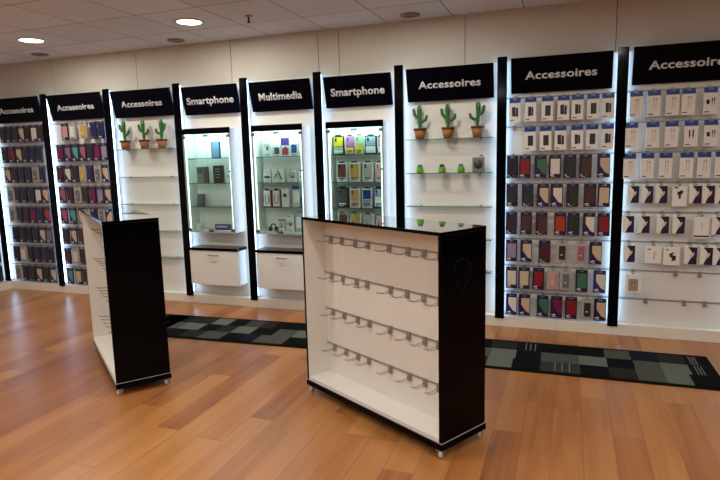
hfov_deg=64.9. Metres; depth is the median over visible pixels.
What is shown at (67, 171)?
pack
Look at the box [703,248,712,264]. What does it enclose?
print
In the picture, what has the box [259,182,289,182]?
shelf
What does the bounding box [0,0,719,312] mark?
wall
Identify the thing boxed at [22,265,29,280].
pack
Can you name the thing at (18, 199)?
pack
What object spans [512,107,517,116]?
picture
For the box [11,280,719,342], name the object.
baseboard
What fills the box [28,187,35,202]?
pack
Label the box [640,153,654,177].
box
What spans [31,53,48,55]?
recessed light
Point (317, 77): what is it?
post
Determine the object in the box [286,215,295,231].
box
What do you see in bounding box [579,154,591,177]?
pack
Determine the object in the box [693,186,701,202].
print
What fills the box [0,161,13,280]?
post
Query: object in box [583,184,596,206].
pack
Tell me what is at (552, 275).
pack
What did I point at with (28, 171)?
pack
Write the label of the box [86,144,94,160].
pack
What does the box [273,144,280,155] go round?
box
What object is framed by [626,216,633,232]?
print
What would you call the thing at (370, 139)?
pack
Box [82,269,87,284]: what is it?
pack
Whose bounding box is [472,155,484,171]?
speaker
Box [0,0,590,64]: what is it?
ceiling
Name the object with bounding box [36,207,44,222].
pack
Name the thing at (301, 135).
light
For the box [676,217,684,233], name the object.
print
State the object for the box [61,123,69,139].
pack
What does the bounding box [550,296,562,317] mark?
pack
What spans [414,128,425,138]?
pot
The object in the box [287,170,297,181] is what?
box
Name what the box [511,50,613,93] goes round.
sign board
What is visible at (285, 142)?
box
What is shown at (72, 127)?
pack
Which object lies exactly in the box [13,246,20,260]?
pack
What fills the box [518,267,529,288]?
pack
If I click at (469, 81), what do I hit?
sign board
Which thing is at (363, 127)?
upper cabinet
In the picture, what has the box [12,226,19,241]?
pack
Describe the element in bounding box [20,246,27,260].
pack
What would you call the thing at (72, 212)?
pack
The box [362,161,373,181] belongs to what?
pack
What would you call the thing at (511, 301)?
pack
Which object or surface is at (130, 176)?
glass shelf
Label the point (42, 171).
pack
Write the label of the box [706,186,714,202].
print
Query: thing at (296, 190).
box
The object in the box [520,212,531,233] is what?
pack
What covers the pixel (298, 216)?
box
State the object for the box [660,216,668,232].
print
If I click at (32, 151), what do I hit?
pack
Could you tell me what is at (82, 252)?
pack
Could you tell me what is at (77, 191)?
pack
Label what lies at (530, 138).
picture
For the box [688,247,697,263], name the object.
print
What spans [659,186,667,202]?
print
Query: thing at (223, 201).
upper cabinet
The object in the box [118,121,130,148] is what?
cactus
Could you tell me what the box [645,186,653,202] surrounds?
print
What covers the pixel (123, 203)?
glass shelf
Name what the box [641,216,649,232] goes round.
print
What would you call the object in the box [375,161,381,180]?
pack
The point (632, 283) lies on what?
picture
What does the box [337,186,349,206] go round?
pack
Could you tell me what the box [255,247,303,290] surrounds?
drawer unit
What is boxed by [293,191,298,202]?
picture
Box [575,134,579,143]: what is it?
picture
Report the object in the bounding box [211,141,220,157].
smartphone
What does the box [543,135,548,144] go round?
picture
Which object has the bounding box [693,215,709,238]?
box
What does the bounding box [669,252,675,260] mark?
picture
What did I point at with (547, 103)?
box
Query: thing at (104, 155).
pack
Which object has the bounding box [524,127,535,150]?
box
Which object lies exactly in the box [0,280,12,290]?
baseboard
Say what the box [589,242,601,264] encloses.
pack
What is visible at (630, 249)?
print
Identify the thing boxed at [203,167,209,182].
box
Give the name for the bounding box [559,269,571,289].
pack
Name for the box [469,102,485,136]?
cactus
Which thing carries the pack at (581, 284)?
hanging from the unit at (514, 135)
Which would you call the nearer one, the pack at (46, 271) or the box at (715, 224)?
the box at (715, 224)
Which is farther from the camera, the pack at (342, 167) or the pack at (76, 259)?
the pack at (76, 259)
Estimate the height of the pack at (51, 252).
0.188 m
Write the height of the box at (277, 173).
0.135 m
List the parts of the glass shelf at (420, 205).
glass pane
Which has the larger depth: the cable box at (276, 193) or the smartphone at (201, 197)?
the smartphone at (201, 197)
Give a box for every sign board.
[0,96,41,123]
[46,91,103,120]
[109,87,173,118]
[180,83,240,115]
[248,78,313,111]
[323,72,392,107]
[406,62,493,102]
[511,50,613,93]
[631,40,719,84]
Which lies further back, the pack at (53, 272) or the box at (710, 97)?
the pack at (53, 272)
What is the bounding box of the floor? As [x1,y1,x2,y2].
[0,288,719,479]
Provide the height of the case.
0.110 m
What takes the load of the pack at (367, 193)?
on the upper cabinet at (363, 127)
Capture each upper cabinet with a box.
[181,127,244,232]
[250,123,312,234]
[325,119,390,215]
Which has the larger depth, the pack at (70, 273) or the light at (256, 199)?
the pack at (70, 273)
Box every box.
[197,167,203,182]
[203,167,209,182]
[213,165,224,182]
[215,224,230,229]
[263,137,272,156]
[263,170,271,181]
[263,188,272,206]
[271,168,285,181]
[272,188,281,206]
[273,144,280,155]
[278,219,285,231]
[281,138,290,155]
[281,189,290,206]
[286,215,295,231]
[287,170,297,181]
[290,143,298,155]
[292,186,300,206]
[295,213,302,231]
[298,169,301,181]
[300,196,302,206]
[509,98,520,122]
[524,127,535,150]
[525,97,536,121]
[540,126,551,149]
[541,96,553,120]
[554,125,566,149]
[557,95,569,119]
[571,94,583,119]
[571,125,582,149]
[585,124,597,148]
[587,93,599,118]
[600,124,613,148]
[602,93,614,118]
[622,214,633,232]
[623,153,635,178]
[623,243,634,261]
[625,123,637,147]
[625,272,640,292]
[627,184,638,202]
[629,91,642,116]
[637,214,649,232]
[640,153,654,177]
[641,184,653,202]
[645,122,659,147]
[645,244,661,263]
[647,90,660,116]
[654,184,667,202]
[656,214,668,232]
[658,153,672,177]
[662,244,679,265]
[664,121,678,146]
[665,89,679,115]
[671,184,686,205]
[672,214,684,233]
[679,152,693,177]
[680,88,695,114]
[683,120,698,146]
[683,245,697,263]
[688,183,701,202]
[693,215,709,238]
[696,152,711,177]
[699,245,712,264]
[701,183,714,202]
[702,87,717,113]
[703,119,717,145]
[711,215,719,234]
[712,246,719,264]
[713,152,719,177]
[714,183,719,202]
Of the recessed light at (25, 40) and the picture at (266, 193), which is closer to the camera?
the recessed light at (25, 40)
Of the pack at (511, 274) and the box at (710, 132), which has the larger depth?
the pack at (511, 274)
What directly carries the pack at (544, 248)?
hanging from the unit at (514, 135)
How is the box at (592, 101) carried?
hanging from the unit at (514, 135)
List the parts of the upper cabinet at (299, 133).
panel, glass door, panel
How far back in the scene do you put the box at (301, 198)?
5.47 m
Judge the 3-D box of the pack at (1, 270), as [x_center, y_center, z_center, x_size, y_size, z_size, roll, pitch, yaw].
[-4.384,0.416,6.884,0.018,0.188,0.094,2,9,20]
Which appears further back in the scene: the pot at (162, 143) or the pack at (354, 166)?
the pot at (162, 143)
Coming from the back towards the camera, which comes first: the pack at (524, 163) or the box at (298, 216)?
the box at (298, 216)
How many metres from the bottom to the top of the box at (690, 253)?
0.150 m
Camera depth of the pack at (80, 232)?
6.52 m
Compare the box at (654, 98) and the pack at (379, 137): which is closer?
the box at (654, 98)
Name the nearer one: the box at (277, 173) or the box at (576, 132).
the box at (576, 132)
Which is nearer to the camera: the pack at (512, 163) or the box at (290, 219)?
the pack at (512, 163)
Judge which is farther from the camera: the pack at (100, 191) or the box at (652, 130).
the pack at (100, 191)
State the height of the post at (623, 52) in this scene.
2.225 m
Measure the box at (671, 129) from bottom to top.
0.195 m
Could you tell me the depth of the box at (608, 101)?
4.45 m
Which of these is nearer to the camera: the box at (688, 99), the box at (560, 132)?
the box at (688, 99)
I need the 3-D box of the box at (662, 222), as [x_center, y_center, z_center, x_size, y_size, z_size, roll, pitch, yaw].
[2.376,-0.128,4.447,0.084,0.150,0.029,1,9,18]
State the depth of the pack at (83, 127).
6.28 m
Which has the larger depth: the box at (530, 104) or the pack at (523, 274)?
the pack at (523, 274)
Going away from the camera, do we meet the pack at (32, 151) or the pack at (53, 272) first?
the pack at (32, 151)
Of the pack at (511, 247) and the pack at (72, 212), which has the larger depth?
the pack at (72, 212)
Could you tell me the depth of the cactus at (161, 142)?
5.93 m
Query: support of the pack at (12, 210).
hanging from the unit at (40, 143)
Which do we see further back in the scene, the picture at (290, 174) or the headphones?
the headphones
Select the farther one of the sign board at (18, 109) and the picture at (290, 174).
the sign board at (18, 109)
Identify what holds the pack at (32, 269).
hanging from the unit at (40, 143)
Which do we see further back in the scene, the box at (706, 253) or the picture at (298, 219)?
the picture at (298, 219)
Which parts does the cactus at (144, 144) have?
cactus stem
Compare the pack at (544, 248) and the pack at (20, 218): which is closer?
the pack at (544, 248)
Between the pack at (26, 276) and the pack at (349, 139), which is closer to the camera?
the pack at (349, 139)
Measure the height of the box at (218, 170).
0.175 m
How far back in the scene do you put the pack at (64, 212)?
6.56 m
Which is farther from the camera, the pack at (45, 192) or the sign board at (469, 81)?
the pack at (45, 192)
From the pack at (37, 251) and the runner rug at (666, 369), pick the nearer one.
the runner rug at (666, 369)
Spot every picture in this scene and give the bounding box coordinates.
[264,191,269,205]
[273,191,279,205]
[274,147,278,153]
[282,148,288,154]
[288,172,295,177]
[291,144,296,152]
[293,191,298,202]
[296,217,300,227]
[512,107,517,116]
[528,107,532,115]
[528,136,532,145]
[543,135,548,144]
[545,105,550,115]
[557,134,563,144]
[560,104,566,114]
[575,104,580,113]
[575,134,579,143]
[589,133,594,143]
[591,103,596,113]
[605,133,610,142]
[606,103,610,111]
[628,279,637,290]
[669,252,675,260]
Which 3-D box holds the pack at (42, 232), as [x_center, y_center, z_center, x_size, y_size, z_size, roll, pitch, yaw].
[-3.770,-0.057,6.728,0.094,0.188,0.018,2,9,18]
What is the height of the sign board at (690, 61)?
0.280 m
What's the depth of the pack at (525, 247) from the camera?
4.83 m
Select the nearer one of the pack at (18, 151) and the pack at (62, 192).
the pack at (62, 192)
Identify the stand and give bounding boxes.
[81,207,171,394]
[301,212,485,457]
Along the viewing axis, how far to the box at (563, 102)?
4.56 m
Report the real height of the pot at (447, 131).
0.096 m
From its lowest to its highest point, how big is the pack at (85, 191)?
0.188 m
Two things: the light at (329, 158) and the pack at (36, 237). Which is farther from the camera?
the pack at (36, 237)
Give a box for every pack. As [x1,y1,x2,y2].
[0,127,6,142]
[0,266,3,281]
[1,147,8,162]
[4,167,11,182]
[5,126,12,142]
[7,187,14,201]
[8,147,15,162]
[9,207,16,221]
[11,126,18,142]
[11,167,18,182]
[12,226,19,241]
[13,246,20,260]
[14,187,21,202]
[15,147,22,162]
[15,265,22,278]
[16,207,23,222]
[17,126,24,141]
[18,167,25,182]
[19,227,26,241]
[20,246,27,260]
[21,187,28,202]
[22,146,29,162]
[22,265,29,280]
[23,207,30,222]
[24,125,30,141]
[25,167,32,182]
[26,227,33,242]
[27,246,34,261]
[28,146,36,162]
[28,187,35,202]
[29,266,36,280]
[30,125,38,141]
[30,207,37,222]
[31,167,39,181]
[32,227,39,242]
[34,187,42,202]
[34,247,41,261]
[35,146,43,161]
[36,125,43,140]
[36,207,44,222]
[36,266,43,281]
[38,167,46,182]
[39,227,46,242]
[40,247,48,262]
[41,187,49,202]
[42,266,50,281]
[43,207,51,222]
[45,227,53,242]
[47,247,55,262]
[49,267,57,282]
[56,145,64,161]
[56,166,64,182]
[59,187,66,202]
[60,207,68,223]
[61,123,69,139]
[62,228,70,243]
[64,145,71,161]
[64,166,72,182]
[64,248,71,263]
[66,187,74,202]
[66,268,74,283]
[68,123,76,138]
[69,208,77,223]
[70,228,77,243]
[71,144,79,160]
[71,166,79,182]
[72,248,79,263]
[74,187,81,201]
[75,268,82,284]
[78,144,86,160]
[78,208,84,223]
[78,228,83,244]
[79,122,87,138]
[79,166,86,180]
[79,249,85,264]
[81,187,89,203]
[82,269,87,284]
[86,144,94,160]
[86,165,94,181]
[89,122,97,138]
[89,187,97,203]
[93,143,101,160]
[94,165,101,180]
[96,187,104,203]
[97,121,105,138]
[100,143,107,160]
[101,165,109,181]
[104,187,111,203]
[332,135,344,154]
[336,161,347,181]
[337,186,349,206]
[345,134,354,154]
[349,161,360,181]
[350,187,360,206]
[355,134,363,153]
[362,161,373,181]
[362,187,372,207]
[364,134,377,153]
[374,186,381,207]
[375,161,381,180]
[378,134,380,153]
[506,184,517,205]
[506,212,516,233]
[506,239,516,260]
[506,266,516,287]
[506,293,516,314]
[507,156,518,177]
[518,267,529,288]
[519,155,530,177]
[519,294,529,315]
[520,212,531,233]
[520,240,531,261]
[522,184,533,205]
[532,267,544,289]
[534,155,546,177]
[536,212,547,234]
[537,184,548,206]
[537,295,548,316]
[538,240,550,262]
[546,268,558,288]
[549,155,560,177]
[550,184,562,206]
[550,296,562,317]
[554,213,565,234]
[556,241,567,261]
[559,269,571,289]
[563,154,576,177]
[565,297,576,318]
[566,184,578,206]
[567,213,579,235]
[574,241,586,262]
[575,269,587,291]
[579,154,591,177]
[581,298,592,318]
[582,213,595,235]
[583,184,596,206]
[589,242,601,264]
[593,270,605,292]
[593,298,606,320]
[597,154,609,177]
[597,184,610,206]
[597,213,609,235]
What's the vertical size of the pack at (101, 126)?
0.188 m
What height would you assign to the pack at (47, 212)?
0.188 m
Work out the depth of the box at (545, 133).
4.64 m
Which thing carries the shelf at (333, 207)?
attached to the upper cabinet at (363, 127)
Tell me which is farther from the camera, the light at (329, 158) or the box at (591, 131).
the light at (329, 158)
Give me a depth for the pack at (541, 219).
4.76 m
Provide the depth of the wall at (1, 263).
7.01 m
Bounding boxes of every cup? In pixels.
[416,165,423,172]
[438,164,445,172]
[457,164,464,172]
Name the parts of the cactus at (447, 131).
cactus stem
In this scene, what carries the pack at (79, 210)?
hanging from the unit at (56, 125)
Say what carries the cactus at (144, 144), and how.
on the glass shelf at (150, 148)
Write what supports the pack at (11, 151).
hanging from the unit at (40, 143)
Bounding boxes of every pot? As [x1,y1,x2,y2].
[120,140,130,148]
[139,139,149,148]
[156,139,166,147]
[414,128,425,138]
[441,127,454,137]
[471,126,483,136]
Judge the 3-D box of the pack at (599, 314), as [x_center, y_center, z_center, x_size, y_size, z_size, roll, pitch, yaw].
[1.993,0.580,4.706,0.094,0.188,0.018,1,9,17]
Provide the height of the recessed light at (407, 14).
0.015 m
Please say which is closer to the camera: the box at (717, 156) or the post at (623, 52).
the box at (717, 156)
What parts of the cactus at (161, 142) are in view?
cactus stem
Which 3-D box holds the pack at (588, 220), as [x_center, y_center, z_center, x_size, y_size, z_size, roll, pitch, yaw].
[1.875,-0.128,4.637,0.094,0.188,0.018,2,9,22]
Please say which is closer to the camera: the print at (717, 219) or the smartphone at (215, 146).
the print at (717, 219)
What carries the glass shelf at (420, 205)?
attached to the wall at (593, 25)
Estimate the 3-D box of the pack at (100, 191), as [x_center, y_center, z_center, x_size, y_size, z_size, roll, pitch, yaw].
[-2.905,-0.502,6.339,0.094,0.188,0.018,1,9,22]
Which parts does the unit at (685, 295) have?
rail, rail, rail, rail, rail, rail, rail, rail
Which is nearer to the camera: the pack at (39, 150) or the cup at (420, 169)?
the cup at (420, 169)
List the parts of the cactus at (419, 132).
cactus stem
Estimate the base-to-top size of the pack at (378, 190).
0.194 m
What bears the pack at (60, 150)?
hanging from the unit at (56, 125)
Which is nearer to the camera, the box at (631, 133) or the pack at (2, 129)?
the box at (631, 133)
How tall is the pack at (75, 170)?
0.188 m
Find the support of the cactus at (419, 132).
on the glass shelf at (470, 137)
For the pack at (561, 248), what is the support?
hanging from the unit at (514, 135)
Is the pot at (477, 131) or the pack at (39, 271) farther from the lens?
the pack at (39, 271)
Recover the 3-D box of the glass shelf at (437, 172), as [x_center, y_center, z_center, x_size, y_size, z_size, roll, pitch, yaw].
[0.787,-0.590,4.985,0.752,0.020,0.120,2,9,20]
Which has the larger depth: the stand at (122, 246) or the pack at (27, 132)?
the pack at (27, 132)
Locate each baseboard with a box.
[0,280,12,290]
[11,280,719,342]
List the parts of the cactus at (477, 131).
cactus stem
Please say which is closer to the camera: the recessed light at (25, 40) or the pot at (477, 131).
the pot at (477, 131)
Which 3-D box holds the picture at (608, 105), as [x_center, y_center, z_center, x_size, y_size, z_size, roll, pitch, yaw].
[1.950,-1.040,4.447,0.041,0.075,0.002,2,9,22]
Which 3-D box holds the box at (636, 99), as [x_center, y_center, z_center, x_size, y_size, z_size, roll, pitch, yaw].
[2.139,-1.052,4.391,0.090,0.195,0.030,2,9,20]
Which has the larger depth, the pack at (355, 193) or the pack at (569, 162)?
the pack at (355, 193)
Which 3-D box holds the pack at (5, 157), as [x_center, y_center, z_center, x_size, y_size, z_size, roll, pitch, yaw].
[-4.229,-1.010,6.746,0.094,0.188,0.018,1,9,21]
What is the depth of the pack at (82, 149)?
6.33 m
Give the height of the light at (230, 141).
0.941 m
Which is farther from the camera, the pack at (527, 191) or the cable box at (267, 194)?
the cable box at (267, 194)
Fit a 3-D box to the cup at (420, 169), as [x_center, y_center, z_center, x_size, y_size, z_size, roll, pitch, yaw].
[0.534,-0.634,5.046,0.066,0.074,0.066,2,9,20]
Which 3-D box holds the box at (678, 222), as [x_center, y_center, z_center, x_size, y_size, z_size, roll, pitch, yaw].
[2.479,-0.125,4.409,0.084,0.150,0.029,2,9,22]
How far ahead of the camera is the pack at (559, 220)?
4.71 m
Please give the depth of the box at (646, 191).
4.44 m
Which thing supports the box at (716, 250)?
hanging from the unit at (685, 295)
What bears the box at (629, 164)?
hanging from the unit at (685, 295)
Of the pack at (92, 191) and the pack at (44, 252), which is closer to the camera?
the pack at (92, 191)
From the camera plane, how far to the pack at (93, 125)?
6.23 m
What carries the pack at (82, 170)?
hanging from the unit at (56, 125)
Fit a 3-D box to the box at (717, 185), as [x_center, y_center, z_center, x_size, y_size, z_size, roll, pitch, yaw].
[2.729,-0.352,4.281,0.084,0.150,0.029,2,9,23]
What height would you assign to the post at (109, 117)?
2.225 m
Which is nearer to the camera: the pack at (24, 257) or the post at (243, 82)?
the post at (243, 82)
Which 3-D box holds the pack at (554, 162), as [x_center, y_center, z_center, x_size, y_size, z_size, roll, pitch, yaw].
[1.605,-0.605,4.661,0.094,0.188,0.018,2,9,22]
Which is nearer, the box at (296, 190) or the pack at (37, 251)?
the box at (296, 190)
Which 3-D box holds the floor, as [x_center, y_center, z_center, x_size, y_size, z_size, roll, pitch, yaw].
[-0.861,1.487,0.778,11.240,0.080,9.900,2,9,20]
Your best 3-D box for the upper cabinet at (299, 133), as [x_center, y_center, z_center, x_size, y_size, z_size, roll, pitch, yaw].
[-0.755,-0.584,5.513,0.547,1.051,0.196,2,9,20]
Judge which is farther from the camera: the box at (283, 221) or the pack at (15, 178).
the pack at (15, 178)
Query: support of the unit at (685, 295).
attached to the wall at (593, 25)
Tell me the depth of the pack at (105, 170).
6.26 m
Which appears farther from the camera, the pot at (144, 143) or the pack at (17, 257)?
the pack at (17, 257)
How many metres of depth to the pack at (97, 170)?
6.29 m
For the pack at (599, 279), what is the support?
hanging from the unit at (514, 135)
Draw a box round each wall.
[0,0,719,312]
[0,238,4,280]
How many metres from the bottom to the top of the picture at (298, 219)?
0.111 m
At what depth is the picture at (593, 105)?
4.48 m
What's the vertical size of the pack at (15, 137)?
0.188 m
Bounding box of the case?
[226,172,230,182]
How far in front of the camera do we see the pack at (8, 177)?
6.77 m
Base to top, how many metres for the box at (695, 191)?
0.150 m
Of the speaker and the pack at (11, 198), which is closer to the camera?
the speaker
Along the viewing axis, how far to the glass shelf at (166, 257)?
6.15 m
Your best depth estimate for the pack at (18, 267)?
6.94 m
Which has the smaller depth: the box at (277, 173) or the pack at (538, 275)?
the pack at (538, 275)
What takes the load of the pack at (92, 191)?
hanging from the unit at (56, 125)
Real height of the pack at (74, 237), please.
0.188 m
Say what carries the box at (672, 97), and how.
hanging from the unit at (685, 295)
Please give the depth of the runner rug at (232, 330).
5.04 m
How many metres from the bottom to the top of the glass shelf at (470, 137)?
0.020 m
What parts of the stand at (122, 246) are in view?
panel, floor panel, panel, edge trim, panel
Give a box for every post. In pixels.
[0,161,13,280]
[39,94,67,285]
[102,89,121,207]
[172,83,195,295]
[239,78,259,299]
[312,72,326,214]
[394,65,404,217]
[495,56,506,317]
[607,46,629,326]
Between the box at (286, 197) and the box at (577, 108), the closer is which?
the box at (577, 108)
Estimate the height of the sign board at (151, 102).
0.280 m
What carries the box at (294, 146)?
on the upper cabinet at (299, 133)
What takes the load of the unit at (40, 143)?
attached to the wall at (593, 25)
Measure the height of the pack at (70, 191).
0.188 m
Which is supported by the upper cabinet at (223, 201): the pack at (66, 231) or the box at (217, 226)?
the box at (217, 226)
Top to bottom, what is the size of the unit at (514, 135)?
2.180 m
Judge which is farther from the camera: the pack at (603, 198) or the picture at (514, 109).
the picture at (514, 109)
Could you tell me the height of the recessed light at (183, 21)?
0.008 m
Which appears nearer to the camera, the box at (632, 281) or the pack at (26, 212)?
the box at (632, 281)
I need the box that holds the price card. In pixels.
[196,223,200,229]
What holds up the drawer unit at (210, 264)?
attached to the wall at (593, 25)
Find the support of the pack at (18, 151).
hanging from the unit at (40, 143)
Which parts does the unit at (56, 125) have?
rail, rail, rail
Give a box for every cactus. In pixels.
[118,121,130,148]
[137,120,149,148]
[155,119,166,147]
[412,105,427,138]
[440,103,455,137]
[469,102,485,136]
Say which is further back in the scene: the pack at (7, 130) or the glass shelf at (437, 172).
the pack at (7, 130)
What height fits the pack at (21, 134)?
0.188 m
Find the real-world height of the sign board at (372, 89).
0.280 m
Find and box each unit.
[0,98,58,282]
[51,93,111,283]
[189,245,247,285]
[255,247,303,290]
[504,52,617,320]
[618,51,719,328]
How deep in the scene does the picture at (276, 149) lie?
5.48 m
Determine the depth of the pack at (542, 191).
4.72 m
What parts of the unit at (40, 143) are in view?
rail, rail, rail, rail, rail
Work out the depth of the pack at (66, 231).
6.59 m
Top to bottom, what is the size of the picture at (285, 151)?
0.065 m
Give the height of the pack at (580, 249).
0.177 m
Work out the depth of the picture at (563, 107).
4.56 m
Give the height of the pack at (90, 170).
0.188 m
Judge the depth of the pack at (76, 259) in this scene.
6.59 m
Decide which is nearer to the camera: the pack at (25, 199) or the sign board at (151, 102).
the sign board at (151, 102)
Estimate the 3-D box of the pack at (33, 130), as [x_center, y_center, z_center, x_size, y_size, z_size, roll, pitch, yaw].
[-3.764,-1.231,6.540,0.094,0.188,0.018,1,9,17]
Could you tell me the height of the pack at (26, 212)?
0.188 m
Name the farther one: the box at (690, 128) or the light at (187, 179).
the light at (187, 179)
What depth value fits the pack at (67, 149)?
6.40 m
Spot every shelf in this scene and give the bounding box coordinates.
[115,176,173,177]
[118,203,179,204]
[121,148,175,150]
[159,230,181,231]
[161,256,183,258]
[191,205,231,206]
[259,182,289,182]
[333,207,373,207]
[406,172,493,173]
[407,137,492,140]
[407,204,492,207]
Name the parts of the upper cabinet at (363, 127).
panel, panel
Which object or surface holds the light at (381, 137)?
on the upper cabinet at (363, 127)
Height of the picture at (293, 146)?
0.078 m
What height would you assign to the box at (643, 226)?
0.150 m
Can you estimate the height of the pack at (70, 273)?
0.188 m
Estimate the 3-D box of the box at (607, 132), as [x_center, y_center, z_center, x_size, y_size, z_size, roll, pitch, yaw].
[1.962,-0.823,4.493,0.090,0.195,0.030,2,9,18]
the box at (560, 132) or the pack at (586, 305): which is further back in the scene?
the pack at (586, 305)
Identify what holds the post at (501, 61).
attached to the wall at (593, 25)
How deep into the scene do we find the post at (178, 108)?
5.93 m
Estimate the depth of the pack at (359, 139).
5.18 m
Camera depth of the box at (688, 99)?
4.26 m
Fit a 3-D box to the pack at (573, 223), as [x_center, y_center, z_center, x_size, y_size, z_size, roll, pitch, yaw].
[1.763,-0.131,4.678,0.094,0.188,0.018,2,9,21]
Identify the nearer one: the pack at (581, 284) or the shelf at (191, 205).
the pack at (581, 284)
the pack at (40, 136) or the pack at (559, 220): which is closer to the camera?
the pack at (559, 220)
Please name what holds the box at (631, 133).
hanging from the unit at (685, 295)
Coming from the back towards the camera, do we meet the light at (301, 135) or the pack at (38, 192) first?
the pack at (38, 192)
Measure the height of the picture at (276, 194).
0.152 m
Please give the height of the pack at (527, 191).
0.188 m
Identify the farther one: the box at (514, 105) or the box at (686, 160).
the box at (514, 105)
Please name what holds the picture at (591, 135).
attached to the box at (591, 131)
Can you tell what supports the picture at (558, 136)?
attached to the box at (560, 132)
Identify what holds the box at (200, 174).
on the upper cabinet at (223, 201)
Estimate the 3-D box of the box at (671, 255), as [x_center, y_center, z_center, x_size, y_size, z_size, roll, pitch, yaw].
[2.452,0.116,4.459,0.116,0.165,0.026,2,9,20]
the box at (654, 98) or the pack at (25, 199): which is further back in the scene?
the pack at (25, 199)
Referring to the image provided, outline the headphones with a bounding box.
[268,223,278,230]
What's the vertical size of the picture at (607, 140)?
0.075 m
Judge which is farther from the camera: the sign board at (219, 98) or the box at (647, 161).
the sign board at (219, 98)
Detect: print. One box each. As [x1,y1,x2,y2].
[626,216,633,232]
[626,245,634,261]
[630,186,638,202]
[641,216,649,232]
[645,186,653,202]
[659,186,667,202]
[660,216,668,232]
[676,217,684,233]
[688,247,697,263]
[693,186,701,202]
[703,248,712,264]
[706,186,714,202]
[715,217,719,234]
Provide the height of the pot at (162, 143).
0.096 m
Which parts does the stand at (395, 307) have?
panel, floor panel, rail, rail, rail, rail, panel, panel, edge trim, panel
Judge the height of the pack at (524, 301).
0.188 m
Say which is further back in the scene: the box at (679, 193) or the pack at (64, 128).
the pack at (64, 128)
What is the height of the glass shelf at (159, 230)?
0.020 m
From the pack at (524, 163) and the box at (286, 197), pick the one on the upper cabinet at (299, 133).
the box at (286, 197)
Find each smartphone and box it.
[197,194,204,205]
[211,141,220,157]
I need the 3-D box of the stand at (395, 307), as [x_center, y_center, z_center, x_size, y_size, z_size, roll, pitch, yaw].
[0.152,0.460,3.308,0.361,1.154,1.179,-8,11,-39]
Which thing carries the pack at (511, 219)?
hanging from the unit at (514, 135)
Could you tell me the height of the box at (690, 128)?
0.195 m
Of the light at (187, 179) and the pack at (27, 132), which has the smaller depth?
the light at (187, 179)
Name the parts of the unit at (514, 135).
rail, rail, rail, rail, rail, rail, rail, rail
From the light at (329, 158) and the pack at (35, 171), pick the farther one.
the pack at (35, 171)
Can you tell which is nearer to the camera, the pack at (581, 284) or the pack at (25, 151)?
the pack at (581, 284)
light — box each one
[17,38,45,42]
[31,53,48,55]
[167,38,184,42]
[174,18,203,25]
[185,137,191,227]
[228,138,233,228]
[254,138,258,229]
[300,134,303,215]
[328,133,331,212]
[381,137,382,215]
[400,12,419,17]
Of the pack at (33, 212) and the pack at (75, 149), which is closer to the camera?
the pack at (75, 149)
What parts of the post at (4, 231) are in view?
post panel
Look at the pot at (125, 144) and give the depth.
6.10 m
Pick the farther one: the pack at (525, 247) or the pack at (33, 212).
the pack at (33, 212)
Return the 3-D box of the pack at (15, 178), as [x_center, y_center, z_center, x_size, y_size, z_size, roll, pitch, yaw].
[-4.106,-0.771,6.739,0.094,0.188,0.018,1,9,20]
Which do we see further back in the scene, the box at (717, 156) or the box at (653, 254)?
the box at (653, 254)
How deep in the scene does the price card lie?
5.92 m
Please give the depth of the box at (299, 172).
5.44 m
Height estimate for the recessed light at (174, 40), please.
0.015 m
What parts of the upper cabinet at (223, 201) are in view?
glass door, panel, glass door, panel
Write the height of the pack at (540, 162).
0.188 m
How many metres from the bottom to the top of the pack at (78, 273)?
0.188 m
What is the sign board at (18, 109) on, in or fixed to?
attached to the wall at (593, 25)
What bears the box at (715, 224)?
hanging from the unit at (685, 295)
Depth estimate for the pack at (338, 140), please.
5.25 m
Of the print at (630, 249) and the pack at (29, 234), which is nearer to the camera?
the print at (630, 249)
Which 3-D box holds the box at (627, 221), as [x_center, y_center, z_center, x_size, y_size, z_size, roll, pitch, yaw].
[2.145,-0.135,4.531,0.084,0.150,0.029,1,9,22]
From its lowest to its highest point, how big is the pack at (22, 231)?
0.188 m
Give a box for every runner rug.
[166,314,305,348]
[485,338,719,390]
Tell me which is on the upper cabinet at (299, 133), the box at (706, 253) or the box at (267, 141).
the box at (267, 141)
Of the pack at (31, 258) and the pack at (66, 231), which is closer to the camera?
the pack at (66, 231)
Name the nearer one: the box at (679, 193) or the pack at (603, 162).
the box at (679, 193)
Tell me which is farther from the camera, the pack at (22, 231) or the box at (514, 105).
the pack at (22, 231)
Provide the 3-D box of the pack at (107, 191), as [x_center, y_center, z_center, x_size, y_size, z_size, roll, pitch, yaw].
[-2.805,-0.499,6.303,0.094,0.188,0.018,1,9,19]
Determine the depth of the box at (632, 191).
4.48 m
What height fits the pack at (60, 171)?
0.188 m
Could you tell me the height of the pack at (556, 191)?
0.188 m
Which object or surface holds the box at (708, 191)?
hanging from the unit at (685, 295)
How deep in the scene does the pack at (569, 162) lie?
4.62 m
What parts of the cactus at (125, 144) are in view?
cactus stem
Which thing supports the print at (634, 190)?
attached to the box at (632, 191)
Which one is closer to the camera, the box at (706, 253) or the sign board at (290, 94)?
the box at (706, 253)
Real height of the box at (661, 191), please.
0.150 m
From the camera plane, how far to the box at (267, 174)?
5.56 m
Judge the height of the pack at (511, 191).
0.188 m
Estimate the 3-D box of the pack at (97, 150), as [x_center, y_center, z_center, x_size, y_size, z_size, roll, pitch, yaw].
[-2.906,-0.971,6.265,0.094,0.188,0.018,1,9,20]
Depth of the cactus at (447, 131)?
4.90 m

